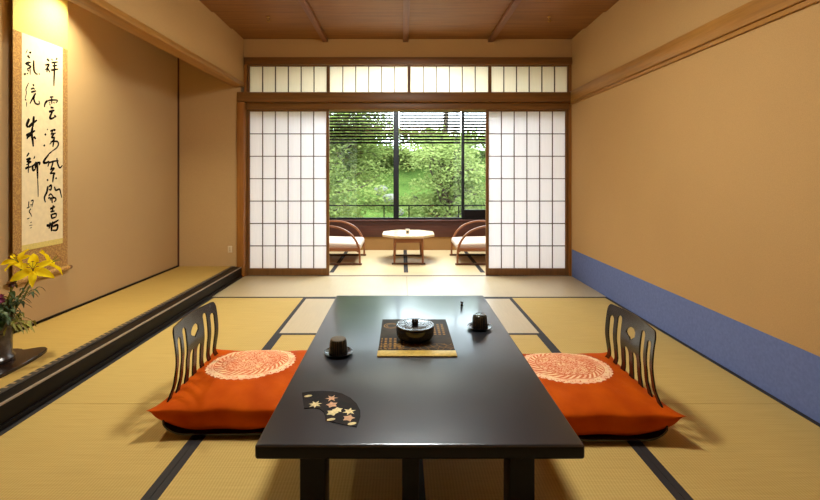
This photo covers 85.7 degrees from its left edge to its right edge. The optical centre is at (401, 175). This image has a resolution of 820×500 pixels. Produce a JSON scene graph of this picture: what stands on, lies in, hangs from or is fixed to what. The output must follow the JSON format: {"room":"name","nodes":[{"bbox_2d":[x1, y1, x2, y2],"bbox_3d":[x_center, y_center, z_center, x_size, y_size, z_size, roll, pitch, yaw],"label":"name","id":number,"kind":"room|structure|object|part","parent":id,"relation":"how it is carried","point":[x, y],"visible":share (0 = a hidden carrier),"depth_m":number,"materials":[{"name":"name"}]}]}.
{"room":"traditional dwelling","nodes":[
{"label":"traditional dwelling","id":0,"kind":"room"},
{"bbox_2d":[0,0,177,330],"bbox_3d":[-2.450,-0.181,1.970,0.100,2.710,5.740,0,0,0],"label":"wall","id":1,"kind":"structure","parent":0,"point":[123,87],"depth_m":3.61,"materials":[{"name":"paint"}]},
{"bbox_2d":[6,0,72,285],"bbox_3d":[-2.373,-0.367,2.910,0.045,2.072,0.508,0,0,0],"label":"scroll","id":2,"kind":"object","parent":1,"relation":"hanging from","point":[39,27],"visible":0.99,"depth_m":2.89,"materials":[{"name":"beige paper"}]},
{"bbox_2d":[13,265,177,333],"bbox_3d":[-2.394,0.967,2.510,0.012,0.014,4.420,0,0,0],"label":"baseboard","id":3,"kind":"structure","parent":1,"relation":"attached to","point":[122,288],"depth_m":3.41,"materials":[{"name":"black wood"}]},
{"bbox_2d":[178,58,178,266],"bbox_3d":[-2.394,-0.221,4.733,0.012,2.390,0.014,0,0,0],"label":"strip","id":4,"kind":"object","parent":1,"relation":"attached to","point":[178,58],"visible":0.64,"depth_m":4.73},
{"bbox_2d":[104,0,243,81],"bbox_3d":[-1.760,-1.258,1.950,0.100,0.515,5.700,0,0,0],"label":"wall","id":5,"kind":"structure","parent":0,"point":[190,24],"depth_m":3.64,"materials":[{"name":"beige paint"}]},
{"bbox_2d":[69,0,243,86],"bbox_3d":[-1.760,-0.978,1.940,0.120,0.047,5.680,0,0,0],"label":"beam","id":6,"kind":"structure","parent":5,"relation":"attached to","point":[103,9],"depth_m":3.06,"materials":[{"name":"brown wood"}]},
{"bbox_2d":[179,39,571,266],"bbox_3d":[-0.335,-0.181,4.800,4.330,2.710,0.120,0,0,0],"label":"wall","id":7,"kind":"structure","parent":0,"point":[207,104],"depth_m":4.74,"materials":[{"name":"paint"}]},
{"bbox_2d":[0,267,242,431],"bbox_3d":[-1.745,1.044,1.920,0.090,0.140,5.640,0,0,0],"label":"sill","id":8,"kind":"structure","parent":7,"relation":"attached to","point":[16,403],"depth_m":2.48,"materials":[{"name":"black wood"}]},
{"bbox_2d":[237,102,246,276],"bbox_3d":[-1.726,0.150,4.772,0.076,1.868,0.115,0,0,0],"label":"post","id":9,"kind":"object","parent":7,"relation":"attached to","point":[241,106],"visible":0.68,"depth_m":4.71,"materials":[{"name":"brown wood"}]},
{"bbox_2d":[360,237,455,249],"bbox_3d":[0.085,1.039,6.480,3.890,0.290,0.100,0,0,0],"label":"wall","id":10,"kind":"structure","parent":0,"point":[371,243],"depth_m":6.43,"materials":[{"name":"beige paint"}]},
{"bbox_2d":[329,220,485,236],"bbox_3d":[0.085,0.769,6.455,3.670,0.250,0.150,0,0,0],"label":"window ledge","id":11,"kind":"object","parent":10,"relation":"on","point":[368,228],"visible":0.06,"depth_m":6.42,"materials":[{"name":"brown wood"}]},
{"bbox_2d":[199,0,618,38],"bbox_3d":[-0.260,-1.491,1.962,4.280,0.046,5.795,0,0,0],"label":"ceiling","id":12,"kind":"structure","parent":0,"point":[338,19],"depth_m":4.16,"materials":[{"name":"brown wood"}]},
{"bbox_2d":[298,0,327,41],"bbox_3d":[-0.826,-1.454,1.950,0.056,0.032,5.700,0,0,0],"label":"batten","id":13,"kind":"object","parent":12,"relation":"attached to","point":[304,3],"visible":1,"depth_m":4.08,"materials":[{"name":"brown wood"}]},
{"bbox_2d":[403,0,409,41],"bbox_3d":[0.040,-1.454,1.950,0.056,0.032,5.700,0,0,0],"label":"batten","id":14,"kind":"object","parent":12,"relation":"attached to","point":[406,3],"visible":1,"depth_m":4.07,"materials":[{"name":"brown wood"}]},
{"bbox_2d":[488,0,521,41],"bbox_3d":[0.956,-1.454,1.950,0.056,0.032,5.700,0,0,0],"label":"batten","id":15,"kind":"object","parent":12,"relation":"attached to","point":[514,3],"visible":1,"depth_m":4.08,"materials":[{"name":"brown wood"}]},
{"bbox_2d":[571,0,819,356],"bbox_3d":[1.890,-0.171,2.010,0.120,2.690,5.820,0,0,0],"label":"wall","id":16,"kind":"structure","parent":0,"point":[695,178],"depth_m":2.66,"materials":[{"name":"beige paint"}]},
{"bbox_2d":[568,65,570,275],"bbox_3d":[1.818,-0.056,4.835,0.020,2.280,0.130,0,0,0],"label":"door frame","id":17,"kind":"structure","parent":16,"relation":"attached to","point":[569,110],"depth_m":4.77,"materials":[{"name":"brown wood"}]},
{"bbox_2d":[246,103,569,111],"bbox_3d":[0.060,-0.750,4.855,3.520,0.075,0.170,0,0,0],"label":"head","id":18,"kind":"structure","parent":17,"relation":"attached to","point":[332,107],"depth_m":4.77},
{"bbox_2d":[237,92,570,102],"bbox_3d":[0.018,-0.840,4.777,3.564,0.103,0.125,0,0,0],"label":"lintel","id":19,"kind":"object","parent":18,"relation":"on","point":[246,97],"visible":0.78,"depth_m":4.71,"materials":[{"name":"brown wood"}]},
{"bbox_2d":[244,65,247,91],"bbox_3d":[-1.689,-1.041,4.822,0.030,0.310,0.115,0,0,0],"label":"upright","id":20,"kind":"object","parent":19,"relation":"on","point":[245,66],"visible":0.5,"depth_m":4.76,"materials":[{"name":"brown wood"}]},
{"bbox_2d":[248,65,327,91],"bbox_3d":[-1.234,-1.041,4.800,0.871,0.330,0.041,0,0,0],"label":"window","id":21,"kind":"structure","parent":19,"relation":"on","point":[261,78],"depth_m":4.81,"materials":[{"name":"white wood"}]},
{"bbox_2d":[244,57,571,91],"bbox_3d":[0.065,-1.074,4.810,3.530,0.396,0.120,0,0,0],"label":"window","id":22,"kind":"structure","parent":19,"relation":"on","point":[341,78],"depth_m":4.75,"materials":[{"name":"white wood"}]},
{"bbox_2d":[409,65,489,91],"bbox_3d":[0.513,-1.041,4.800,0.877,0.330,0.041,0,0,0],"label":"window","id":23,"kind":"structure","parent":19,"relation":"on","point":[422,78],"depth_m":4.81,"materials":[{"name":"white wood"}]},
{"bbox_2d":[490,0,819,104],"bbox_3d":[1.390,-0.984,1.960,0.880,0.445,5.720,0,0,0],"label":"wall trim","id":24,"kind":"structure","parent":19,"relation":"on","point":[503,78],"depth_m":3.19,"materials":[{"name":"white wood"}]},
{"bbox_2d":[572,249,819,422],"bbox_3d":[1.828,0.939,1.925,0.004,0.290,5.650,0,0,0],"label":"wall band","id":25,"kind":"object","parent":16,"relation":"attached to","point":[790,373],"visible":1,"depth_m":2.53,"materials":[{"name":"paint"}]},
{"bbox_3d":[0.085,1.150,5.730,3.670,0.068,1.600,0,0,0],"label":"floor","id":26,"kind":"structure","parent":0,"visible":0},
{"bbox_2d":[329,252,345,272],"bbox_3d":[-1.265,1.100,5.679,0.948,0.032,1.497,0,0,0],"label":"mat","id":27,"kind":"object","parent":26,"relation":"on","point":[332,259],"visible":0.14,"depth_m":5.71,"materials":[{"name":"wicker"}]},
{"bbox_2d":[329,220,365,264],"bbox_3d":[-0.894,0.791,5.670,0.819,0.585,0.666,0,0,0],"label":"armchair","id":28,"kind":"object","parent":27,"relation":"on","point":[336,243],"visible":0.47,"depth_m":5.39,"materials":[{"name":"white fabric"}]},
{"bbox_3d":[-0.877,0.899,5.355,0.705,0.040,0.028,0,0,0],"label":"seat rail","id":29,"kind":"part","parent":28,"relation":"part of","materials":[{"name":"brown wood"}]},
{"bbox_2d":[331,250,405,272],"bbox_3d":[-0.372,1.100,5.679,0.833,0.032,1.497,0,0,0],"label":"mat","id":30,"kind":"object","parent":26,"relation":"on","point":[375,261],"visible":0.69,"depth_m":5.51,"materials":[{"name":"wicker"}]},
{"bbox_2d":[382,230,433,264],"bbox_3d":[0.080,0.910,5.670,0.650,0.348,0.650,0,0,0],"label":"side table","id":31,"kind":"object","parent":30,"relation":"on","point":[414,236],"visible":0.98,"depth_m":5.40,"materials":[{"name":"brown wood"}]},
{"bbox_3d":[-0.090,0.913,5.400,0.034,0.303,0.041,0,0,0],"label":"leg","id":32,"kind":"part","parent":31,"relation":"part of","materials":[{"name":"brown wood"}]},
{"bbox_3d":[0.250,0.913,5.400,0.034,0.303,0.041,0,0,0],"label":"leg","id":33,"kind":"part","parent":31,"relation":"part of","materials":[{"name":"brown wood"}]},
{"bbox_2d":[405,250,482,272],"bbox_3d":[0.475,1.100,5.679,0.858,0.032,1.497,0,0,0],"label":"mat","id":34,"kind":"object","parent":26,"relation":"on","point":[436,261],"visible":0.74,"depth_m":5.51,"materials":[{"name":"wicker"}]},
{"bbox_2d":[466,252,485,272],"bbox_3d":[1.403,1.100,5.679,0.993,0.032,1.497,0,0,0],"label":"mat","id":35,"kind":"object","parent":26,"relation":"on","point":[477,259],"visible":0.14,"depth_m":5.71,"materials":[{"name":"wicker"}]},
{"bbox_2d":[450,220,485,264],"bbox_3d":[1.054,0.791,5.670,0.819,0.585,0.666,0,0,0],"label":"armchair","id":36,"kind":"object","parent":35,"relation":"on","point":[475,243],"visible":0.59,"depth_m":5.39,"materials":[{"name":"white fabric"}]},
{"bbox_3d":[1.038,0.899,5.355,0.705,0.040,0.028,0,0,0],"label":"seat rail","id":37,"kind":"part","parent":36,"relation":"part of","materials":[{"name":"brown wood"}]},
{"bbox_3d":[0.065,1.146,1.950,3.530,0.056,5.700,0,0,0],"label":"floor","id":38,"kind":"structure","parent":0,"visible":0},
{"bbox_2d":[0,404,197,499],"bbox_3d":[-1.273,1.100,1.190,0.852,0.032,1.818,0,0,0],"label":"mat","id":39,"kind":"object","parent":38,"relation":"on","point":[55,451],"visible":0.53,"depth_m":1.73,"materials":[{"name":"wicker"}]},
{"bbox_2d":[45,298,305,403],"bbox_3d":[-1.273,1.100,3.010,0.852,0.032,1.818,0,0,0],"label":"mat","id":40,"kind":"object","parent":38,"relation":"on","point":[144,373],"visible":0.55,"depth_m":2.74,"materials":[{"name":"wicker"}]},
{"bbox_2d":[149,335,401,499],"bbox_3d":[-0.398,1.100,2.100,0.894,0.032,1.818,0,0,0],"label":"mat","id":41,"kind":"object","parent":38,"relation":"on","point":[213,467],"visible":0.26,"depth_m":1.60,"materials":[{"name":"wicker"}]},
{"bbox_2d":[162,302,264,435],"bbox_3d":[-0.737,0.863,2.130,0.563,0.411,0.630,0,0,0],"label":"chair","id":42,"kind":"object","parent":41,"relation":"on","point":[196,316],"visible":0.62,"depth_m":2.05,"materials":[{"name":"brown paint"}]},
{"bbox_3d":[-0.996,0.841,2.130,0.044,0.366,0.630,0,0,0],"label":"backrest","id":43,"kind":"part","parent":42,"relation":"part of","materials":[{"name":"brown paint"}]},
{"bbox_3d":[-0.719,1.045,2.130,0.529,0.048,0.630,0,0,0],"label":"seat","id":44,"kind":"part","parent":42,"relation":"part of","materials":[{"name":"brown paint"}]},
{"bbox_2d":[147,349,306,429],"bbox_3d":[-0.735,0.989,2.138,0.630,0.138,0.658,0,0,0],"label":"floor cushion","id":45,"kind":"object","parent":42,"relation":"on","point":[241,390],"visible":0.74,"depth_m":1.93,"materials":[{"name":"orange fabric"}]},
{"bbox_2d":[255,296,584,499],"bbox_3d":[0.050,0.919,2.010,0.926,0.330,1.550,0,0,0],"label":"table","id":46,"kind":"object","parent":41,"relation":"on","point":[486,401],"visible":0.88,"depth_m":1.46,"materials":[{"name":"black paint"}]},
{"bbox_3d":[-0.263,0.942,1.337,0.074,0.285,0.085,0,0,0],"label":"leg","id":47,"kind":"part","parent":46,"relation":"part of","materials":[{"name":"black paint"}]},
{"bbox_2d":[302,391,359,427],"bbox_3d":[-0.225,0.752,1.445,0.296,0.003,0.144,0,0,41],"label":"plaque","id":48,"kind":"object","parent":46,"relation":"on","point":[338,408],"visible":1,"depth_m":1.44,"materials":[{"name":"paper"}]},
{"bbox_2d":[324,346,352,356],"bbox_3d":[-0.269,0.748,1.868,0.123,0.012,0.123,0,0,0],"label":"saucer","id":49,"kind":"object","parent":46,"relation":"on","point":[349,349],"visible":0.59,"depth_m":1.85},
{"bbox_2d":[329,336,346,355],"bbox_3d":[-0.269,0.717,1.868,0.077,0.060,0.077,0,0,0],"label":"teacup","id":50,"kind":"object","parent":49,"relation":"on","point":[338,344],"visible":1,"depth_m":1.84,"materials":[{"name":"ceramic"}]},
{"bbox_3d":[0.025,0.942,1.325,0.050,0.285,0.050,0,0,0],"label":"post","id":51,"kind":"part","parent":46,"relation":"part of","materials":[{"name":"black paint"}]},
{"bbox_2d":[377,319,456,356],"bbox_3d":[0.063,0.751,2.071,0.334,0.005,0.470,0,0,0],"label":"placemat","id":52,"kind":"object","parent":46,"relation":"on","point":[441,344],"visible":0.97,"depth_m":1.96,"materials":[{"name":"paint"}]},
{"bbox_2d":[396,318,433,343],"bbox_3d":[0.060,0.703,2.030,0.177,0.094,0.177,0,0,0],"label":"lidded bowl","id":53,"kind":"object","parent":52,"relation":"on","point":[410,330],"visible":1,"depth_m":1.97,"materials":[{"name":"black ceramic"}]},
{"bbox_3d":[0.060,0.685,2.030,0.177,0.010,0.177,0,0,0],"label":"lid","id":54,"kind":"part","parent":53,"relation":"part of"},
{"bbox_3d":[0.060,0.670,2.030,0.032,0.027,0.033,0,0,0],"label":"knob","id":55,"kind":"part","parent":53,"relation":"part of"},
{"bbox_2d":[467,322,492,329],"bbox_3d":[0.385,0.748,2.185,0.123,0.012,0.123,0,0,0],"label":"saucer","id":56,"kind":"object","parent":46,"relation":"on","point":[469,325],"visible":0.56,"depth_m":2.17,"materials":[{"name":"ceramic"}]},
{"bbox_2d":[472,313,487,328],"bbox_3d":[0.385,0.717,2.185,0.077,0.060,0.077,0,0,0],"label":"teacup","id":57,"kind":"object","parent":56,"relation":"on","point":[479,320],"visible":1,"depth_m":2.16,"materials":[{"name":"ceramic"}]},
{"bbox_3d":[0.353,0.942,1.337,0.074,0.285,0.085,0,0,0],"label":"leg","id":58,"kind":"part","parent":46,"relation":"part of","materials":[{"name":"black paint"}]},
{"bbox_2d":[211,275,406,297],"bbox_3d":[-0.825,1.100,4.357,1.748,0.032,0.872,0,0,0],"label":"mat","id":59,"kind":"object","parent":38,"relation":"on","point":[248,286],"visible":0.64,"depth_m":4.32,"materials":[{"name":"wicker"}]},
{"bbox_2d":[329,273,485,274],"bbox_3d":[0.065,1.109,4.862,3.530,0.051,0.135,0,0,0],"label":"threshold","id":60,"kind":"object","parent":38,"relation":"on","point":[329,273],"visible":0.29,"depth_m":4.86,"materials":[{"name":"brown wood"}]},
{"bbox_2d":[247,110,328,274],"bbox_3d":[-1.240,0.179,4.815,0.893,1.810,0.030,0,0,0],"label":"door","id":61,"kind":"structure","parent":60,"relation":"on","point":[288,150],"depth_m":4.82,"materials":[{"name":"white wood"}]},
{"bbox_2d":[486,110,567,274],"bbox_3d":[1.359,0.179,4.815,0.893,1.810,0.030,0,0,0],"label":"door","id":62,"kind":"structure","parent":60,"relation":"on","point":[527,150],"depth_m":4.82,"materials":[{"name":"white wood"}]},
{"bbox_2d":[278,298,540,334],"bbox_3d":[0.050,1.100,3.465,1.790,0.032,0.908,0,0,0],"label":"mat","id":63,"kind":"object","parent":38,"relation":"on","point":[310,315],"visible":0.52,"depth_m":3.38,"materials":[{"name":"wicker"}]},
{"bbox_2d":[407,275,607,297],"bbox_3d":[0.940,1.100,4.357,1.778,0.032,0.872,0,0,0],"label":"mat","id":64,"kind":"object","parent":38,"relation":"on","point":[488,286],"visible":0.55,"depth_m":4.28,"materials":[{"name":"wicker"}]},
{"bbox_2d":[419,335,684,499],"bbox_3d":[0.498,1.100,2.100,0.894,0.032,1.818,0,0,0],"label":"mat","id":65,"kind":"object","parent":38,"relation":"on","point":[607,470],"visible":0.26,"depth_m":1.59,"materials":[{"name":"wicker"}]},
{"bbox_2d":[577,304,667,441],"bbox_3d":[0.822,0.863,2.090,0.563,0.411,0.630,0,0,0],"label":"chair","id":66,"kind":"object","parent":65,"relation":"on","point":[629,319],"visible":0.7,"depth_m":2.02,"materials":[{"name":"brown paint"}]},
{"bbox_2d":[523,352,686,434],"bbox_3d":[0.825,0.989,2.098,0.630,0.138,0.658,0,0,0],"label":"floor cushion","id":67,"kind":"object","parent":66,"relation":"on","point":[592,392],"visible":0.62,"depth_m":1.89,"materials":[{"name":"orange fabric"}]},
{"bbox_3d":[0.804,1.045,2.090,0.529,0.048,0.630,0,0,0],"label":"seat","id":68,"kind":"part","parent":66,"relation":"part of","materials":[{"name":"brown paint"}]},
{"bbox_3d":[1.081,0.841,2.090,0.044,0.366,0.630,0,0,0],"label":"backrest","id":69,"kind":"part","parent":66,"relation":"part of","materials":[{"name":"brown paint"}]},
{"bbox_2d":[509,298,785,403],"bbox_3d":[1.388,1.100,3.010,0.882,0.032,1.818,0,0,0],"label":"mat","id":70,"kind":"object","parent":38,"relation":"on","point":[683,374],"visible":0.55,"depth_m":2.74,"materials":[{"name":"wicker"}]},
{"bbox_2d":[634,404,819,499],"bbox_3d":[1.388,1.100,1.190,0.882,0.032,1.818,0,0,0],"label":"mat","id":71,"kind":"object","parent":38,"relation":"on","point":[716,451],"visible":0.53,"depth_m":1.73,"materials":[{"name":"wicker"}]},
{"bbox_3d":[0.000,1.294,7.065,6.000,0.180,1.070,0,0,0],"label":"floor","id":72,"kind":"structure","parent":0,"visible":0},
{"bbox_2d":[329,205,485,216],"bbox_3d":[0.000,0.848,7.400,6.000,0.712,0.030,0,0,0],"label":"balcony railing","id":73,"kind":"object","parent":72,"relation":"on","point":[329,205],"visible":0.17,"depth_m":7.38,"materials":[{"name":"black metal"}]},
{"bbox_3d":[0.000,0.502,7.400,6.000,0.020,0.030,0,0,0],"label":"rail","id":74,"kind":"part","parent":73,"relation":"part of","materials":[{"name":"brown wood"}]},
{"bbox_3d":[-2.095,1.079,1.920,0.610,0.190,5.640,0,0,0],"label":"floor","id":75,"kind":"structure","parent":0,"visible":0},
{"bbox_2d":[0,266,234,394],"bbox_3d":[-2.090,0.979,2.369,0.597,0.011,4.739,0,0,0],"label":"mat","id":76,"kind":"object","parent":75,"relation":"on","point":[67,334],"visible":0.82,"depth_m":3.01,"materials":[{"name":"wicker"}]},
{"bbox_2d":[0,347,46,377],"bbox_3d":[-2.098,0.966,2.188,0.345,0.016,0.580,0,0,0],"label":"display board","id":77,"kind":"object","parent":76,"relation":"on","point":[23,357],"visible":0.91,"depth_m":2.31,"materials":[{"name":"brown wood"}]},
{"bbox_2d":[0,312,15,363],"bbox_3d":[-2.105,0.840,2.280,0.172,0.237,0.172,0,0,0],"label":"flower vase","id":78,"kind":"object","parent":77,"relation":"on","point":[7,353],"visible":0.8,"depth_m":2.27,"materials":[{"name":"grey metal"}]},
{"bbox_2d":[0,294,5,314],"bbox_3d":[-2.083,0.696,2.270,0.108,0.180,0.093,0,0,-9],"label":"blossom","id":79,"kind":"object","parent":78,"relation":"in","point":[2,299],"visible":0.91,"depth_m":2.26,"materials":[{"name":"purple plant"}]},
{"bbox_2d":[2,281,17,312],"bbox_3d":[-2.052,0.663,2.318,0.121,0.232,0.095,0,0,0],"label":"blossom","id":80,"kind":"object","parent":78,"relation":"in","point":[11,284],"visible":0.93,"depth_m":2.30,"materials":[{"name":"green plant"}]},
{"bbox_2d":[0,295,24,330],"bbox_3d":[-2.041,0.712,2.272,0.212,0.161,0.168,0,0,25],"label":"leafy sprig","id":81,"kind":"object","parent":78,"relation":"in","point":[3,319],"visible":0.91,"depth_m":2.25,"materials":[{"name":"green plant"}]},
{"bbox_2d":[1,249,30,307],"bbox_3d":[-2.065,0.601,2.359,0.155,0.397,0.122,0,0,-20],"label":"lily","id":82,"kind":"object","parent":78,"relation":"in","point":[14,258],"visible":0.91,"depth_m":2.36,"materials":[{"name":"yellow plant"}]},
{"bbox_2d":[3,312,35,334],"bbox_3d":[-2.026,0.792,2.344,0.152,0.125,0.222,0,0,25],"label":"leafy sprig","id":83,"kind":"object","parent":78,"relation":"in","point":[17,326],"visible":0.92,"depth_m":2.34,"materials":[{"name":"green plant"}]},
{"bbox_2d":[3,286,44,315],"bbox_3d":[-2.034,0.691,2.345,0.122,0.196,0.242,0,0,29],"label":"leafy sprig","id":84,"kind":"object","parent":78,"relation":"in","point":[16,304],"visible":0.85,"depth_m":2.35,"materials":[{"name":"green plant"}]},
{"bbox_3d":[-2.049,0.693,2.329,0.043,0.193,0.208,0,0,39],"label":"stem","id":85,"kind":"part","parent":84,"relation":"part of","materials":[{"name":"green plant"}]},
{"bbox_2d":[10,253,54,308],"bbox_3d":[-1.993,0.613,2.361,0.130,0.374,0.223,0,0,31],"label":"lily","id":86,"kind":"object","parent":78,"relation":"in","point":[33,268],"visible":0.96,"depth_m":2.37,"materials":[{"name":"yellow plant"}]},
{"bbox_2d":[15,250,62,310],"bbox_3d":[-1.997,0.610,2.439,0.148,0.381,0.267,0,0,8],"label":"lily","id":87,"kind":"object","parent":78,"relation":"in","point":[47,257],"visible":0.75,"depth_m":2.49,"materials":[{"name":"yellow plant"}]},
{"bbox_3d":[0.085,-1.346,6.480,3.890,0.140,0.100,0,0,0],"label":"wall","id":88,"kind":"structure","parent":0,"visible":0},
{"bbox_2d":[329,112,485,219],"bbox_3d":[0.085,-0.316,6.470,3.670,1.920,0.080,0,0,0],"label":"window","id":89,"kind":"structure","parent":88,"relation":"in","point":[466,214],"depth_m":6.43,"materials":[{"name":"black metal"}]},
{"bbox_2d":[329,112,392,143],"bbox_3d":[-0.915,-0.769,6.553,1.570,0.594,0.018,0,0,0],"label":"blind","id":90,"kind":"object","parent":89,"relation":"attached to","point":[329,112],"visible":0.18,"depth_m":6.54,"materials":[{"name":"brown wood"}]},
{"bbox_3d":[0.085,-0.316,6.470,3.670,1.920,0.060,0,0,0],"label":"frame","id":91,"kind":"part","parent":89,"relation":"part of","materials":[{"name":"black metal"}]},
{"bbox_2d":[399,112,459,143],"bbox_3d":[0.412,-0.769,6.553,0.905,0.594,0.018,0,0,0],"label":"blind","id":92,"kind":"object","parent":89,"relation":"attached to","point":[402,114],"visible":0.86,"depth_m":6.54,"materials":[{"name":"brown wood"}]},
{"bbox_2d":[464,112,485,143],"bbox_3d":[1.393,-0.769,6.553,0.955,0.594,0.018,0,0,0],"label":"blind","id":93,"kind":"object","parent":89,"relation":"attached to","point":[464,112],"visible":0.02,"depth_m":6.54,"materials":[{"name":"brown wood"}]},
{"bbox_3d":[1.389,0.557,6.468,0.962,0.117,0.065,0,0,0],"label":"panel","id":94,"kind":"part","parent":89,"relation":"part of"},
{"label":"outside","id":95,"kind":"structure","parent":0,"visible":0},
{"bbox_2d":[329,149,485,216],"bbox_3d":[0.000,1.032,27.600,52.000,4.696,40.000,0,0,0],"label":"ground","id":96,"kind":"structure","parent":95,"point":[405,178],"depth_m":16.67,"materials":[{"name":"green plant"}]},
{"bbox_2d":[329,122,392,180],"bbox_3d":[-2.907,-1.484,18.140,5.785,5.841,4.190,0,0,-22],"label":"maple tree","id":97,"kind":"object","parent":96,"relation":"on","point":[371,162],"visible":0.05,"depth_m":17.50,"materials":[{"name":"green plant"}]},
{"bbox_2d":[329,113,399,216],"bbox_3d":[-1.696,0.463,10.467,3.402,5.206,3.067,0,0,0],"label":"maple tree","id":98,"kind":"object","parent":96,"relation":"on","point":[336,151],"visible":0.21,"depth_m":10.19,"materials":[{"name":"green plant"}]},
{"bbox_2d":[374,186,387,194],"bbox_3d":[-0.753,0.547,15.830,0.496,0.440,0.499,0,0,0],"label":"rock","id":99,"kind":"object","parent":96,"relation":"on","point":[380,186],"visible":0.27,"depth_m":15.64,"materials":[{"name":"grey stone"}]},
{"bbox_2d":[382,194,392,204],"bbox_3d":[-0.421,0.858,15.199,0.598,0.468,0.465,0,0,-33],"label":"rock","id":100,"kind":"object","parent":96,"relation":"on","point":[387,195],"visible":0.3,"depth_m":15.00,"materials":[{"name":"grey stone"}]},
{"bbox_2d":[368,113,485,177],"bbox_3d":[1.134,-1.395,18.699,5.603,5.390,4.561,0,0,11],"label":"maple tree","id":101,"kind":"object","parent":96,"relation":"on","point":[404,153],"visible":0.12,"depth_m":17.79,"materials":[{"name":"green plant"}]},
{"bbox_2d":[399,128,485,216],"bbox_3d":[1.024,1.054,10.611,2.435,4.489,2.752,0,0,-5],"label":"maple tree","id":102,"kind":"object","parent":96,"relation":"on","point":[449,175],"visible":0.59,"depth_m":10.25,"materials":[{"name":"green plant"}]}
]}

